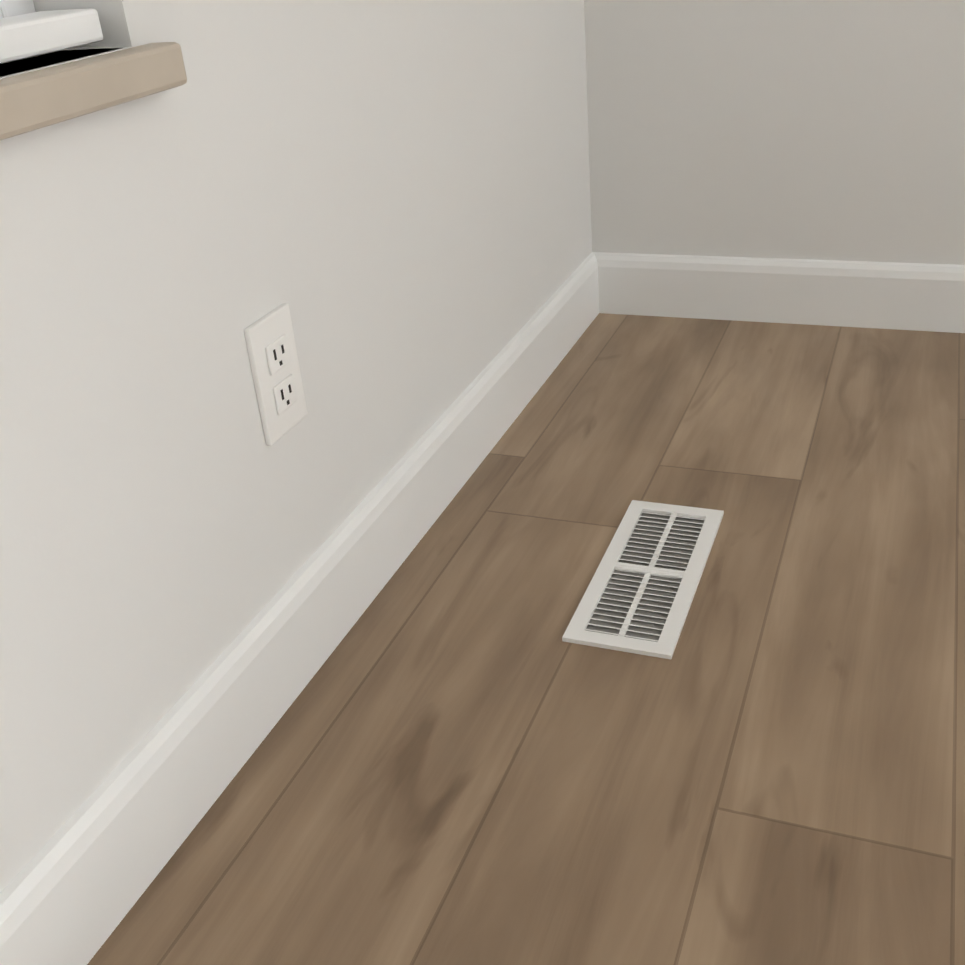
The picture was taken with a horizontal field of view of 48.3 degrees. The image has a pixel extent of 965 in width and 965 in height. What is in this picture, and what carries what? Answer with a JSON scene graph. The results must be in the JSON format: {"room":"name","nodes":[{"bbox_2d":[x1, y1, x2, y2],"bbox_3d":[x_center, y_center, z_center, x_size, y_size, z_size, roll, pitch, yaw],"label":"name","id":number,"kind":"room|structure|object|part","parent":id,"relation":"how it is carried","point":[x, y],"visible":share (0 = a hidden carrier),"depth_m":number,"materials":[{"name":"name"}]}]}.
{"room":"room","nodes":[
{"label":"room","id":0,"kind":"room"},
{"bbox_2d":[0,0,591,892],"bbox_3d":[-0.869,-0.198,-0.593,0.150,2.440,5.340,7,31,21],"label":"wall","id":1,"kind":"structure","parent":0,"point":[388,202],"depth_m":0.93,"materials":[{"name":"white paint"}]},
{"bbox_2d":[0,0,102,63],"bbox_3d":[-0.699,-0.517,-0.254,0.137,1.415,1.790,7,31,21],"label":"window","id":2,"kind":"structure","parent":1,"relation":"in","point":[9,8],"depth_m":0.73,"materials":[{"name":"white plastic"}]},
{"bbox_3d":[-0.504,-0.726,0.090,0.063,1.407,0.881,7,31,21],"label":"right window blind rails","id":3,"kind":"part","parent":2,"relation":"part of","materials":[{"name":"white plastic"}]},
{"bbox_2d":[0,42,186,140],"bbox_3d":[-0.598,0.119,0.076,0.106,0.030,1.834,7,31,21],"label":"window sill","id":4,"kind":"structure","parent":1,"relation":"attached to","point":[37,99],"depth_m":0.71,"materials":[{"name":"brown wood"}]},
{"bbox_2d":[244,303,306,445],"bbox_3d":[-0.193,-0.101,1.004,0.018,0.115,0.070,7,31,21],"label":"electrical outlet","id":5,"kind":"object","parent":1,"relation":"attached to","point":[272,353],"visible":1,"depth_m":0.99,"materials":[{"name":"white plastic"}]},
{"bbox_2d":[0,252,607,964],"bbox_3d":[-0.531,0.606,0.315,0.014,0.110,4.020,7,31,21],"label":"baseboard","id":6,"kind":"structure","parent":1,"relation":"attached to","point":[76,888],"depth_m":1.01,"materials":[{"name":"white wood"}]},
{"bbox_2d":[87,313,964,964],"bbox_3d":[1.864,1.220,-0.982,5.813,0.100,5.340,7,31,21],"label":"floor","id":7,"kind":"structure","parent":0,"point":[463,753],"depth_m":1.02,"materials":[{"name":"brown wood"}]},
{"bbox_2d":[562,500,723,658],"bbox_3d":[0.190,0.101,1.224,0.115,0.005,0.295,7,31,21],"label":"floor vent","id":8,"kind":"object","parent":7,"relation":"in","point":[638,596],"visible":1,"depth_m":1.21,"materials":[{"name":"white metal"}]},
{"bbox_2d":[584,0,964,264],"bbox_3d":[2.767,-1.112,0.467,5.663,2.440,0.150,7,31,21],"label":"wall","id":9,"kind":"structure","parent":0,"point":[812,129],"depth_m":1.73,"materials":[{"name":"white paint"}]},
{"bbox_2d":[604,252,964,332],"bbox_3d":[2.761,-0.064,0.986,5.513,0.110,0.014,7,31,21],"label":"baseboard","id":10,"kind":"structure","parent":9,"relation":"attached to","point":[862,294],"depth_m":1.83,"materials":[{"name":"white wood"}]}
]}

